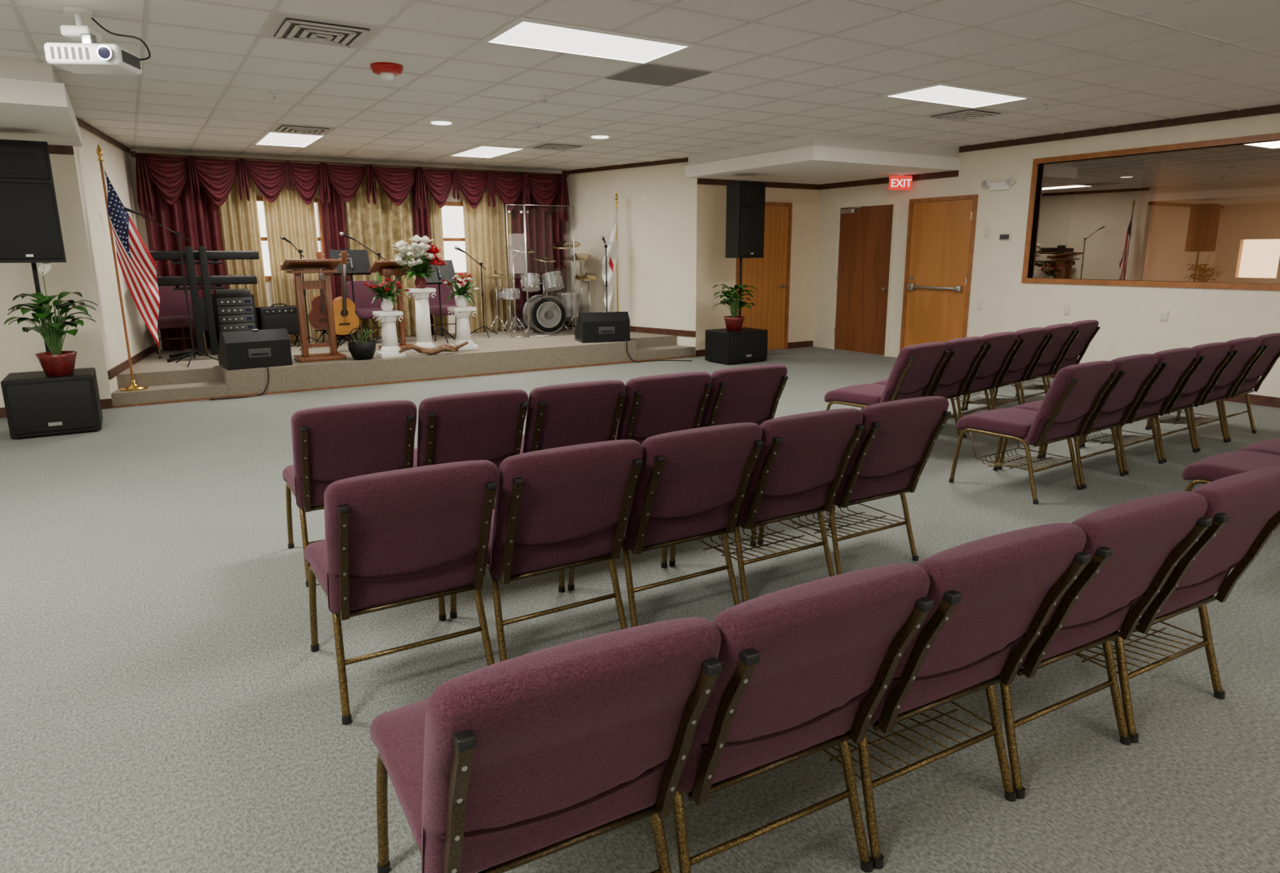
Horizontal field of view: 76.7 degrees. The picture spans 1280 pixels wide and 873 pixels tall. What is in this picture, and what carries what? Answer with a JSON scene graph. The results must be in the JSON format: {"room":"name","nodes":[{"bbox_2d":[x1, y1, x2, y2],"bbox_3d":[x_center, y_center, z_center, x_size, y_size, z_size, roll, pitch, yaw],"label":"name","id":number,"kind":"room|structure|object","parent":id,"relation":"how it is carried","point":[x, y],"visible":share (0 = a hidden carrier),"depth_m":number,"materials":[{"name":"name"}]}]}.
{"room":"house of worship","nodes":[
{"label":"house of worship","id":0,"kind":"room"},
{"bbox_2d":[0,153,111,407],"bbox_3d":[-7.051,-1.511,7.309,3.500,2.900,0.120,-8,15,-31],"label":"wall","id":1,"kind":"structure","parent":0,"point":[18,348],"depth_m":8.01,"materials":[{"name":"paint"}]},
{"bbox_2d":[0,340,813,417],"bbox_3d":[-2.800,-0.738,10.106,13.405,0.100,0.015,-8,15,-31],"label":"baseboard","id":2,"kind":"structure","parent":1,"relation":"attached to","point":[606,363],"depth_m":9.97,"materials":[{"name":"brown wood"}]},
{"bbox_2d":[72,125,155,407],"bbox_3d":[-6.115,-1.998,9.425,0.120,2.900,2.844,-5,14,-21],"label":"wall","id":3,"kind":"structure","parent":0,"point":[116,162],"depth_m":8.83,"materials":[{"name":"paint"}]},
{"bbox_2d":[75,116,156,379],"bbox_3d":[-6.046,-2.151,9.419,0.030,2.600,2.844,-5,14,-21],"label":"trim","id":4,"kind":"structure","parent":3,"relation":"attached to","point":[123,366],"depth_m":9.18,"materials":[{"name":"brown wood"}]},
{"bbox_2d":[128,148,562,350],"bbox_3d":[-3.985,-2.682,12.378,6.800,2.900,0.120,-8,15,-31],"label":"wall","id":5,"kind":"structure","parent":0,"point":[141,222],"depth_m":11.69,"materials":[{"name":"paint"}]},
{"bbox_2d":[256,195,325,279],"bbox_3d":[-5.075,-2.838,11.631,1.020,1.150,0.150,-8,15,-31],"label":"window","id":6,"kind":"structure","parent":5,"relation":"in","point":[259,198],"depth_m":11.76,"materials":[{"name":"brown wood"}]},
{"bbox_2d":[129,151,569,221],"bbox_3d":[-3.848,-3.579,11.918,6.160,0.829,0.455,-8,15,-31],"label":"swag valance","id":7,"kind":"object","parent":5,"relation":"attached to","point":[170,174],"visible":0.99,"depth_m":11.39,"materials":[{"name":"red fabric"}]},
{"bbox_2d":[429,192,448,333],"bbox_3d":[-3.137,-2.812,12.633,0.181,2.410,0.085,-7,14,-26],"label":"curtain","id":8,"kind":"object","parent":7,"relation":"hanging from","point":[437,232],"visible":0.36,"depth_m":12.55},
{"bbox_2d":[462,184,515,332],"bbox_3d":[-2.426,-2.912,13.055,0.840,2.410,0.183,-8,15,-31],"label":"curtain","id":9,"kind":"object","parent":7,"relation":"hanging from","point":[485,225],"visible":0.7,"depth_m":13.06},
{"bbox_2d":[511,188,567,329],"bbox_3d":[-1.663,-3.026,13.490,0.910,2.430,0.199,-8,15,-31],"label":"curtain","id":10,"kind":"object","parent":7,"relation":"hanging from","point":[543,228],"visible":0.41,"depth_m":13.45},
{"bbox_2d":[565,161,697,346],"bbox_3d":[-0.179,-2.852,13.021,2.899,2.900,0.120,11,17,42],"label":"wall","id":11,"kind":"structure","parent":0,"point":[657,205],"depth_m":12.70,"materials":[{"name":"paint"}]},
{"bbox_2d":[562,157,695,337],"bbox_3d":[-0.232,-2.986,12.934,2.899,2.600,0.030,11,17,42],"label":"trim","id":12,"kind":"structure","parent":11,"relation":"attached to","point":[636,329],"depth_m":12.65,"materials":[{"name":"brown wood"}]},
{"bbox_2d":[0,346,1279,872],"bbox_3d":[1.551,0.061,6.912,17.520,0.100,16.400,-8,15,-31],"label":"floor","id":13,"kind":"structure","parent":0,"point":[167,705],"depth_m":3.03,"materials":[{"name":"grey carpet"}]},
{"bbox_2d":[0,367,102,439],"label":"speaker","id":14,"kind":"object","parent":13,"relation":"on","point":[39,403],"depth_m":7.09},
{"bbox_2d":[0,138,66,293],"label":"speaker","id":15,"kind":"object","parent":14,"relation":"on","point":[30,228],"depth_m":6.85},
{"bbox_2d":[4,262,97,376],"bbox_3d":[-5.152,-1.035,7.116,0.674,0.993,0.744,-8,15,-31],"label":"peace lily","id":16,"kind":"object","parent":14,"relation":"on","point":[56,362],"visible":1,"depth_m":7.08,"materials":[{"name":"green plant"}]},
{"bbox_2d":[282,400,417,586],"bbox_3d":[-1.482,0.218,4.115,0.561,0.879,0.774,-8,15,-30],"label":"chair","id":17,"kind":"object","parent":13,"relation":"on","point":[331,444],"visible":0.7,"depth_m":3.80,"materials":[{"name":"fabric"}]},
{"bbox_2d":[303,459,498,724],"bbox_3d":[-0.892,0.472,2.979,0.561,0.879,0.774,-8,15,-30],"label":"chair","id":18,"kind":"object","parent":13,"relation":"on","point":[402,536],"visible":1,"depth_m":2.70,"materials":[{"name":"fabric"}]},
{"bbox_2d":[111,326,695,407],"bbox_3d":[-3.079,-1.163,11.532,7.494,0.300,2.796,-8,15,-31],"label":"stage platform","id":19,"kind":"object","parent":13,"relation":"on","point":[204,377],"visible":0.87,"depth_m":10.10,"materials":[{"name":"carpet"}]},
{"bbox_2d":[96,144,159,391],"bbox_3d":[-5.360,-1.742,8.503,0.494,2.500,0.260,-8,15,-31],"label":"flag","id":20,"kind":"object","parent":19,"relation":"on","point":[138,266],"visible":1,"depth_m":8.46,"materials":[{"name":"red fabric"}]},
{"bbox_2d":[124,207,218,366],"bbox_3d":[-5.356,-1.709,9.260,0.731,1.789,0.438,-3,13,-13],"label":"microphone stand","id":21,"kind":"object","parent":19,"relation":"on","point":[178,233],"visible":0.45,"depth_m":9.34,"materials":[{"name":"black metal"}]},
{"bbox_2d":[155,285,208,358],"bbox_3d":[-5.967,-1.498,10.447,0.561,0.879,0.774,-8,15,-31],"label":"chair","id":22,"kind":"object","parent":19,"relation":"on","point":[173,312],"visible":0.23,"depth_m":10.51,"materials":[{"name":"fabric"}]},
{"bbox_2d":[144,180,227,350],"bbox_3d":[-6.054,-2.395,10.834,0.870,2.430,0.192,-8,15,-31],"label":"curtain","id":23,"kind":"object","parent":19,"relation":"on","point":[197,219],"visible":0.48,"depth_m":10.79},
{"bbox_2d":[149,245,258,362],"bbox_3d":[-5.395,-1.656,10.017,1.330,1.358,0.512,-8,15,-31],"label":"stand","id":24,"kind":"object","parent":19,"relation":"on","point":[202,308],"visible":0.84,"depth_m":9.84,"materials":[{"name":"black plastic"}]},
{"bbox_2d":[211,288,257,349],"bbox_3d":[-5.424,-1.559,10.837,0.480,0.810,0.470,-8,15,-31],"label":"equipment rack","id":25,"kind":"object","parent":19,"relation":"on","point":[234,309],"visible":0.63,"depth_m":10.63,"materials":[{"name":"black plastic"}]},
{"bbox_2d":[217,172,267,306],"bbox_3d":[-5.500,-2.470,11.194,0.500,2.410,0.184,-8,15,-31],"label":"curtain","id":26,"kind":"object","parent":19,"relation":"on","point":[238,219],"visible":0.41,"depth_m":11.14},
{"bbox_2d":[217,328,293,370],"bbox_3d":[-4.477,-1.037,9.376,0.696,0.428,0.545,-10,16,-36],"label":"stage monitor","id":27,"kind":"object","parent":19,"relation":"on","point":[253,348],"visible":1,"depth_m":9.18,"materials":[{"name":"black plastic"}]},
{"bbox_2d":[255,302,300,346],"bbox_3d":[-4.970,-1.539,11.203,0.560,0.601,0.321,-10,16,-36],"label":"amplifier","id":28,"kind":"object","parent":19,"relation":"on","point":[285,316],"visible":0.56,"depth_m":11.06,"materials":[{"name":"black plastic"}]},
{"bbox_2d":[262,181,327,342],"bbox_3d":[-4.935,-2.551,11.537,0.670,2.410,0.182,-8,15,-31],"label":"curtain","id":29,"kind":"object","parent":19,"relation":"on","point":[289,216],"visible":0.51,"depth_m":11.49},
{"bbox_2d":[280,258,346,362],"bbox_3d":[-3.931,-1.534,9.796,0.620,1.203,0.474,-8,15,-31],"label":"wooden lectern","id":30,"kind":"object","parent":19,"relation":"on","point":[296,267],"visible":1,"depth_m":9.73,"materials":[{"name":"brown wood"}]},
{"bbox_2d":[307,251,338,343],"bbox_3d":[-4.467,-1.936,11.372,0.402,1.286,0.518,2,13,10],"label":"guitar","id":31,"kind":"object","parent":19,"relation":"on","point":[317,316],"visible":0.6,"depth_m":11.29,"materials":[{"name":"brown wood"}]},
{"bbox_2d":[320,180,355,340],"bbox_3d":[-4.420,-2.628,11.816,0.325,2.430,0.144,-6,14,-25],"label":"curtain","id":32,"kind":"object","parent":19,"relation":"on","point":[333,215],"visible":0.36,"depth_m":11.73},
{"bbox_2d":[326,251,359,349],"bbox_3d":[-3.934,-1.765,10.603,0.518,1.286,0.402,3,13,13],"label":"guitar","id":33,"kind":"object","parent":19,"relation":"on","point":[346,319],"visible":0.88,"depth_m":10.56,"materials":[{"name":"brown wood"}]},
{"bbox_2d":[328,249,371,346],"bbox_3d":[-3.912,-1.887,11.082,0.500,1.311,0.427,-8,15,-31],"label":"music stand","id":34,"kind":"object","parent":19,"relation":"on","point":[359,263],"visible":0.81,"depth_m":11.05,"materials":[{"name":"black metal"}]},
{"bbox_2d":[342,327,377,359],"bbox_3d":[-3.397,-1.134,9.862,0.366,0.388,0.362,12,18,43],"label":"basket planter","id":35,"kind":"object","parent":19,"relation":"on","point":[359,350],"visible":1,"depth_m":9.80,"materials":[{"name":"ceramic"}]},
{"bbox_2d":[346,280,399,342],"bbox_3d":[-3.885,-1.805,11.740,0.561,0.879,0.774,-8,15,-31],"label":"chair","id":36,"kind":"object","parent":19,"relation":"on","point":[363,311],"visible":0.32,"depth_m":11.79,"materials":[{"name":"fabric"}]},
{"bbox_2d":[346,172,416,338],"bbox_3d":[-3.870,-2.704,12.181,0.960,2.410,0.183,-8,15,-31],"label":"curtain","id":37,"kind":"object","parent":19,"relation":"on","point":[378,226],"visible":0.45,"depth_m":12.12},
{"bbox_2d":[372,310,405,358],"bbox_3d":[-3.136,-1.282,10.118,0.305,0.560,0.300,-8,15,-31],"label":"pedestal","id":38,"kind":"object","parent":19,"relation":"on","point":[390,348],"visible":1,"depth_m":10.04,"materials":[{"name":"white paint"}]},
{"bbox_2d":[363,271,410,311],"bbox_3d":[-3.137,-1.795,10.008,0.563,0.489,0.588,-8,15,-31],"label":"flower arrangement","id":39,"kind":"object","parent":38,"relation":"on","point":[386,293],"visible":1,"depth_m":9.97,"materials":[{"name":"plant"}]},
{"bbox_2d":[368,259,415,350],"bbox_3d":[-3.271,-1.753,10.795,0.520,1.180,0.425,-8,15,-31],"label":"pulpit","id":40,"kind":"object","parent":19,"relation":"on","point":[384,268],"visible":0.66,"depth_m":10.70,"materials":[{"name":"brown wood"}]},
{"bbox_2d":[406,287,436,353],"bbox_3d":[-2.830,-1.515,10.550,0.305,0.820,0.300,-8,15,-31],"label":"pedestal","id":41,"kind":"object","parent":19,"relation":"on","point":[421,295],"visible":0.9,"depth_m":10.48,"materials":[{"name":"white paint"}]},
{"bbox_2d":[391,234,448,288],"bbox_3d":[-2.824,-2.244,10.388,0.687,0.672,0.639,4,14,20],"label":"arrangement","id":42,"kind":"object","parent":41,"relation":"on","point":[424,260],"visible":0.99,"depth_m":10.29,"materials":[{"name":"white plant"}]},
{"bbox_2d":[411,177,435,334],"bbox_3d":[-3.326,-2.786,12.481,0.250,2.430,0.149,-8,15,-31],"label":"curtain","id":43,"kind":"object","parent":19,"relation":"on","point":[420,215],"visible":0.26,"depth_m":12.35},
{"bbox_2d":[399,341,468,354],"bbox_3d":[-2.610,-1.116,10.290,0.905,0.146,0.167,-8,15,-31],"label":"branch","id":44,"kind":"object","parent":19,"relation":"on","point":[446,347],"visible":1,"depth_m":10.25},
{"bbox_2d":[424,259,455,342],"bbox_3d":[-2.852,-1.940,11.625,0.500,1.161,0.427,-10,16,-36],"label":"music stand","id":45,"kind":"object","parent":19,"relation":"on","point":[447,270],"visible":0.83,"depth_m":11.63,"materials":[{"name":"black metal"}]},
{"bbox_2d":[425,284,457,341],"bbox_3d":[-2.994,-1.933,12.279,0.561,0.879,0.774,-8,15,-31],"label":"chair","id":46,"kind":"object","parent":19,"relation":"on","point":[433,303],"visible":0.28,"depth_m":12.36,"materials":[{"name":"fabric"}]},
{"bbox_2d":[447,306,478,351],"bbox_3d":[-2.369,-1.450,10.835,0.305,0.560,0.300,-8,15,-31],"label":"pedestal","id":47,"kind":"object","parent":19,"relation":"on","point":[462,314],"visible":0.94,"depth_m":10.76,"materials":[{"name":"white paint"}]},
{"bbox_2d":[440,271,481,306],"bbox_3d":[-2.359,-1.947,10.741,0.499,0.452,0.507,-11,16,-39],"label":"flower arrangement","id":48,"kind":"object","parent":47,"relation":"on","point":[461,300],"visible":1,"depth_m":10.70,"materials":[{"name":"plant"}]},
{"bbox_2d":[483,240,599,334],"bbox_3d":[-1.600,-2.413,13.056,1.817,1.454,0.833,-4,13,-15],"label":"drum kit","id":49,"kind":"object","parent":19,"relation":"on","point":[548,314],"visible":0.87,"depth_m":12.88,"materials":[{"name":"grey"}]},
{"bbox_2d":[506,204,576,337],"bbox_3d":[-1.472,-2.500,12.287,1.061,1.954,0.090,-6,14,-25],"label":"shield","id":50,"kind":"object","parent":19,"relation":"on","point":[524,211],"visible":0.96,"depth_m":12.21,"materials":[{"name":"plastic"}]},
{"bbox_2d":[574,311,630,342],"bbox_3d":[-0.556,-1.619,11.827,0.716,0.428,0.545,-4,13,-17],"label":"stage monitor","id":51,"kind":"object","parent":19,"relation":"on","point":[603,326],"visible":1,"depth_m":11.60,"materials":[{"name":"black plastic"}]},
{"bbox_2d":[601,192,618,311],"bbox_3d":[-0.440,-2.716,12.745,0.452,2.160,0.260,-8,15,-31],"label":"flag","id":52,"kind":"object","parent":19,"relation":"on","point":[612,247],"visible":0.91,"depth_m":12.67,"materials":[{"name":"white fabric"}]},
{"bbox_2d":[413,389,528,470],"bbox_3d":[-0.986,0.150,4.401,0.561,0.879,0.774,-8,15,-30],"label":"chair","id":53,"kind":"object","parent":13,"relation":"on","point":[488,425],"visible":0.53,"depth_m":4.07,"materials":[{"name":"fabric"}]},
{"bbox_2d":[369,616,721,872],"bbox_3d":[-0.253,0.736,1.798,0.561,0.879,0.774,-7,15,-28],"label":"chair","id":54,"kind":"object","parent":13,"relation":"on","point":[507,765],"visible":1,"depth_m":1.49,"materials":[{"name":"fabric"}]},
{"bbox_2d":[449,439,642,662],"bbox_3d":[-0.402,0.404,3.266,0.561,0.879,0.774,-8,15,-30],"label":"chair","id":55,"kind":"object","parent":13,"relation":"on","point":[560,508],"visible":0.91,"depth_m":2.98,"materials":[{"name":"fabric"}]},
{"bbox_2d":[493,379,625,509],"bbox_3d":[-0.490,0.082,4.687,0.561,0.879,0.774,-8,15,-30],"label":"chair","id":56,"kind":"object","parent":13,"relation":"on","point":[562,415],"visible":0.57,"depth_m":4.35,"materials":[{"name":"fabric"}]},
{"bbox_2d":[614,371,711,444],"bbox_3d":[0.005,0.014,4.973,0.561,0.879,0.774,-8,15,-30],"label":"chair","id":57,"kind":"object","parent":13,"relation":"on","point":[656,404],"visible":0.52,"depth_m":4.63,"materials":[{"name":"fabric"}]},
{"bbox_2d":[567,422,763,626],"bbox_3d":[0.088,0.336,3.553,0.561,0.879,0.774,-8,15,-30],"label":"chair","id":58,"kind":"object","parent":13,"relation":"on","point":[691,484],"visible":0.8,"depth_m":3.27,"materials":[{"name":"fabric"}]},
{"bbox_2d":[705,327,767,364],"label":"speaker","id":59,"kind":"object","parent":13,"relation":"on","point":[748,344],"depth_m":11.49},
{"bbox_2d":[712,284,756,331],"bbox_3d":[1.333,-1.820,11.433,0.597,0.650,0.684,0,13,2],"label":"peace lily","id":60,"kind":"object","parent":59,"relation":"on","point":[734,322],"visible":1,"depth_m":11.38,"materials":[{"name":"green plant"}]},
{"bbox_2d":[725,180,765,295],"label":"speaker","id":61,"kind":"object","parent":59,"relation":"on","point":[744,219],"depth_m":11.18},
{"bbox_2d":[699,364,787,427],"bbox_3d":[0.501,-0.054,5.259,0.561,0.879,0.774,-8,15,-30],"label":"chair","id":62,"kind":"object","parent":13,"relation":"on","point":[750,393],"visible":0.44,"depth_m":4.92,"materials":[{"name":"fabric"}]},
{"bbox_2d":[669,408,864,601],"bbox_3d":[0.578,0.267,3.840,0.561,0.879,0.774,-8,15,-30],"label":"chair","id":63,"kind":"object","parent":13,"relation":"on","point":[799,468],"visible":0.75,"depth_m":3.57,"materials":[{"name":"fabric"}]},
{"bbox_2d":[672,563,933,872],"bbox_3d":[0.237,0.674,2.060,0.561,0.879,0.774,-7,15,-28],"label":"chair","id":64,"kind":"object","parent":13,"relation":"on","point":[808,664],"visible":0.84,"depth_m":1.75,"materials":[{"name":"fabric"}]},
{"bbox_2d":[757,395,951,574],"bbox_3d":[1.068,0.199,4.127,0.561,0.879,0.774,-8,15,-30],"label":"chair","id":65,"kind":"object","parent":13,"relation":"on","point":[890,456],"visible":0.67,"depth_m":3.86,"materials":[{"name":"fabric"}]},
{"bbox_2d":[824,342,948,409],"bbox_3d":[1.915,-0.317,6.377,0.561,0.879,0.774,-11,17,-40],"label":"chair","id":66,"kind":"object","parent":13,"relation":"on","point":[914,371],"visible":0.73,"depth_m":6.14,"materials":[{"name":"fabric"}]},
{"bbox_2d":[871,336,986,436],"bbox_3d":[2.360,-0.405,6.751,0.561,0.879,0.774,-11,17,-40],"label":"chair","id":67,"kind":"object","parent":13,"relation":"on","point":[964,353],"visible":0.55,"depth_m":6.50,"materials":[{"name":"fabric"}]},
{"bbox_2d":[823,522,1091,869],"bbox_3d":[0.728,0.611,2.322,0.561,0.879,0.774,-7,15,-28],"label":"chair","id":68,"kind":"object","parent":13,"relation":"on","point":[992,594],"visible":0.57,"depth_m":2.03,"materials":[{"name":"fabric"}]},
{"bbox_2d":[955,331,1019,437],"bbox_3d":[2.804,-0.493,7.125,0.561,0.879,0.774,-11,17,-40],"label":"chair","id":69,"kind":"object","parent":13,"relation":"on","point":[993,358],"visible":0.54,"depth_m":6.88,"materials":[{"name":"fabric"}]},
{"bbox_2d":[953,327,1048,410],"bbox_3d":[3.248,-0.581,7.499,0.561,0.879,0.774,-11,17,-40],"label":"chair","id":70,"kind":"object","parent":13,"relation":"on","point":[1032,340],"visible":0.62,"depth_m":7.28,"materials":[{"name":"fabric"}]},
{"bbox_2d":[964,323,1075,409],"bbox_3d":[3.692,-0.668,7.874,0.561,0.879,0.774,-11,17,-40],"label":"chair","id":71,"kind":"object","parent":13,"relation":"on","point":[1060,335],"visible":0.52,"depth_m":7.63,"materials":[{"name":"fabric"}]},
{"bbox_2d":[948,360,1117,504],"bbox_3d":[2.563,-0.079,5.309,0.561,0.879,0.774,-9,15,-34],"label":"chair","id":72,"kind":"object","parent":13,"relation":"on","point":[1076,391],"visible":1,"depth_m":5.11,"materials":[{"name":"fabric"}]},
{"bbox_2d":[993,319,1100,402],"bbox_3d":[4.136,-0.756,8.248,0.561,0.879,0.774,-11,17,-40],"label":"chair","id":73,"kind":"object","parent":13,"relation":"on","point":[1086,330],"visible":0.46,"depth_m":8.00,"materials":[{"name":"fabric"}]},
{"bbox_2d":[997,353,1160,488],"bbox_3d":[3.040,-0.155,5.632,0.561,0.879,0.774,-9,15,-34],"label":"chair","id":74,"kind":"object","parent":13,"relation":"on","point":[1135,372],"visible":0.6,"depth_m":5.39,"materials":[{"name":"fabric"}]},
{"bbox_2d":[1000,491,1212,799],"bbox_3d":[1.218,0.548,2.584,0.561,0.879,0.774,-7,15,-28],"label":"chair","id":75,"kind":"object","parent":13,"relation":"on","point":[1134,546],"visible":0.58,"depth_m":2.29,"materials":[{"name":"fabric"}]},
{"bbox_2d":[1041,347,1199,475],"bbox_3d":[3.517,-0.232,5.955,0.561,0.879,0.774,-9,15,-34],"label":"chair","id":76,"kind":"object","parent":13,"relation":"on","point":[1176,364],"visible":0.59,"depth_m":5.72,"materials":[{"name":"fabric"}]},
{"bbox_2d":[1081,342,1232,462],"bbox_3d":[3.993,-0.308,6.278,0.561,0.879,0.774,-9,15,-34],"label":"chair","id":77,"kind":"object","parent":13,"relation":"on","point":[1212,357],"visible":0.62,"depth_m":6.04,"materials":[{"name":"fabric"}]},
{"bbox_2d":[1075,466,1279,742],"bbox_3d":[1.708,0.486,2.846,0.561,0.879,0.774,-7,15,-28],"label":"chair","id":78,"kind":"object","parent":13,"relation":"on","point":[1243,508],"visible":0.5,"depth_m":2.60,"materials":[{"name":"fabric"}]},
{"bbox_2d":[1120,337,1263,451],"bbox_3d":[4.470,-0.385,6.601,0.561,0.879,0.774,-9,15,-34],"label":"chair","id":79,"kind":"object","parent":13,"relation":"on","point":[1245,350],"visible":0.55,"depth_m":6.37,"materials":[{"name":"fabric"}]},
{"bbox_2d":[1149,332,1279,441],"bbox_3d":[4.947,-0.461,6.923,0.561,0.879,0.774,-9,15,-34],"label":"chair","id":80,"kind":"object","parent":13,"relation":"on","point":[1267,357],"visible":0.49,"depth_m":6.69,"materials":[{"name":"fabric"}]},
{"bbox_2d":[1182,450,1279,491],"bbox_3d":[3.259,0.199,4.065,0.561,0.879,0.774,-9,15,-32],"label":"chair","id":81,"kind":"object","parent":13,"relation":"on","point":[1213,468],"visible":0.56,"depth_m":4.16,"materials":[{"name":"fabric"}]},
{"bbox_2d":[1238,437,1279,455],"bbox_3d":[3.744,0.127,4.370,0.561,0.879,0.774,-9,15,-32],"label":"chair","id":82,"kind":"object","parent":13,"relation":"on","point":[1270,446],"visible":0.27,"depth_m":4.47,"materials":[{"name":"fabric"}]},
{"bbox_2d":[0,0,1279,170],"bbox_3d":[-0.124,-2.626,5.247,13.620,0.100,16.400,-8,15,-31],"label":"ceiling","id":83,"kind":"structure","parent":0,"point":[825,16],"depth_m":6.15,"materials":[{"name":"tile"}]},
{"bbox_2d":[0,57,82,146],"bbox_3d":[-6.320,-2.537,5.935,3.580,0.300,2.550,-8,15,-31],"label":"soffit","id":84,"kind":"structure","parent":83,"relation":"attached to","point":[35,106],"depth_m":5.84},
{"bbox_2d":[44,6,151,75],"bbox_3d":[-3.003,-2.213,4.494,0.451,0.335,0.358,-2,13,-7],"label":"ceiling projector","id":85,"kind":"object","parent":83,"relation":"hanging from","point":[89,56],"depth_m":4.45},
{"bbox_2d":[253,130,326,147],"bbox_3d":[-4.179,-3.531,9.616,0.620,0.017,1.220,-8,15,-31],"label":"ceiling light panel","id":86,"kind":"object","parent":83,"relation":"in","point":[270,137],"depth_m":9.59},
{"bbox_2d":[268,123,336,134],"bbox_3d":[-3.699,-3.353,8.864,0.600,0.039,0.600,-8,15,-31],"label":"air diffuser","id":87,"kind":"object","parent":83,"relation":"in","point":[278,127],"depth_m":8.78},
{"bbox_2d":[262,13,382,48],"bbox_3d":[-1.972,-2.488,5.006,0.600,0.039,0.600,-8,15,-31],"label":"air diffuser","id":88,"kind":"object","parent":83,"relation":"in","point":[282,26],"depth_m":4.94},
{"bbox_2d":[369,62,403,80],"bbox_3d":[-1.858,-2.670,5.942,0.230,0.100,0.230,-8,15,-31],"label":"fire alarm strobe","id":89,"kind":"object","parent":83,"relation":"attached to","point":[387,71],"visible":1,"depth_m":5.88,"materials":[{"name":"red"}]},
{"bbox_2d":[448,144,525,158],"bbox_3d":[-2.073,-3.833,10.890,0.620,0.017,1.220,-8,15,-31],"label":"ceiling light panel","id":90,"kind":"object","parent":83,"relation":"in","point":[479,151],"depth_m":10.85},
{"bbox_2d":[482,17,693,64],"bbox_3d":[-0.331,-2.573,5.290,1.240,0.017,0.610,-8,15,-31],"label":"ceiling light panel","id":91,"kind":"object","parent":83,"relation":"in","point":[525,33],"depth_m":5.25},
{"bbox_2d":[0,0,1279,170],"bbox_3d":[-0.071,-2.556,5.175,13.420,0.008,16.000,-8,15,-31],"label":"grid","id":92,"kind":"object","parent":83,"relation":"attached to","point":[146,3],"depth_m":6.48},
{"bbox_2d":[604,63,711,86],"bbox_3d":[0.137,-2.800,6.273,0.600,0.017,0.590,-8,15,-31],"label":"ceiling vent","id":93,"kind":"object","parent":83,"relation":"in","point":[647,73],"visible":1,"depth_m":6.23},
{"bbox_2d":[684,133,959,184],"bbox_3d":[2.455,-3.789,11.201,2.640,0.300,2.620,-8,15,-31],"label":"soffit","id":94,"kind":"structure","parent":83,"relation":"attached to","point":[811,158],"depth_m":10.43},
{"bbox_2d":[882,82,1031,108],"bbox_3d":[2.829,-3.027,7.200,1.240,0.017,0.610,-8,15,-31],"label":"ceiling light panel","id":95,"kind":"object","parent":83,"relation":"in","point":[940,93],"depth_m":7.17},
{"bbox_2d":[921,107,1008,120],"bbox_3d":[3.294,-3.245,8.190,0.600,0.039,0.600,-8,15,-31],"label":"air diffuser","id":96,"kind":"object","parent":83,"relation":"in","point":[968,113],"depth_m":8.11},
{"bbox_2d":[695,183,819,350],"bbox_3d":[1.833,-2.788,12.681,2.420,2.900,0.120,-8,15,-31],"label":"wall","id":97,"kind":"structure","parent":0,"point":[713,267],"depth_m":12.45,"materials":[{"name":"paint"}]},
{"bbox_2d":[735,201,792,349],"bbox_3d":[1.953,-2.488,12.710,1.080,2.300,0.070,-8,15,-31],"label":"door","id":98,"kind":"structure","parent":97,"relation":"in","point":[770,275],"depth_m":12.78,"materials":[{"name":"brown wood"}]},
{"bbox_2d":[813,112,1279,397],"bbox_3d":[6.396,-1.724,7.862,0.120,2.900,13.320,-8,15,-31],"label":"wall","id":99,"kind":"structure","parent":0,"point":[1128,317],"depth_m":10.00,"materials":[{"name":"paint"}]},
{"bbox_2d":[48,104,1279,189],"bbox_3d":[0.669,-2.115,4.056,13.420,0.380,13.200,-8,15,-31],"label":"trim","id":100,"kind":"structure","parent":99,"relation":"attached to","point":[53,148],"depth_m":9.53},
{"bbox_2d":[831,200,897,355],"bbox_3d":[3.399,-2.420,12.439,0.098,2.270,1.170,-8,15,-31],"label":"door","id":101,"kind":"structure","parent":99,"relation":"in","point":[865,236],"depth_m":12.42,"materials":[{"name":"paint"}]},
{"bbox_2d":[899,194,977,351],"bbox_3d":[4.123,-2.169,11.310,0.090,2.270,1.100,-8,15,-31],"label":"door","id":102,"kind":"structure","parent":99,"relation":"in","point":[940,235],"depth_m":11.27,"materials":[{"name":"brown wood"}]},
{"bbox_2d":[1021,132,1279,290],"bbox_3d":[6.064,-2.269,8.265,0.155,1.490,4.460,-8,15,-31],"label":"window","id":103,"kind":"structure","parent":99,"relation":"in","point":[1265,137],"depth_m":9.16,"materials":[{"name":"brown wood"}]},
{"bbox_2d":[1044,373,1279,408],"bbox_3d":[7.176,-0.060,6.836,0.015,0.100,10.180,-8,15,-31],"label":"baseboard","id":104,"kind":"structure","parent":99,"relation":"attached to","point":[1255,399],"depth_m":8.22,"materials":[{"name":"brown wood"}]},
{"bbox_2d":[1033,173,1075,278],"bbox_3d":[5.618,-2.834,12.777,3.880,2.900,0.100,-8,15,-31],"label":"wall","id":105,"kind":"structure","parent":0,"point":[1057,192],"depth_m":13.35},
{"bbox_2d":[1044,140,1279,175],"bbox_3d":[7.484,-3.495,9.535,3.880,0.100,7.200,-8,15,-31],"label":"ceiling","id":106,"kind":"structure","parent":0,"point":[1264,150],"depth_m":11.01,"materials":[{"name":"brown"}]},
{"bbox_2d":[1129,158,1208,281],"bbox_3d":[7.600,-2.521,11.678,1.520,2.750,0.170,-8,15,-31],"label":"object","id":107,"kind":"structure","parent":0,"point":[1172,194],"depth_m":11.44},
{"bbox_2d":[1063,158,1279,283],"bbox_3d":[9.098,-2.409,10.805,0.100,2.900,7.200,-8,15,-31],"label":"wall","id":108,"kind":"structure","parent":0,"point":[1242,199],"depth_m":11.91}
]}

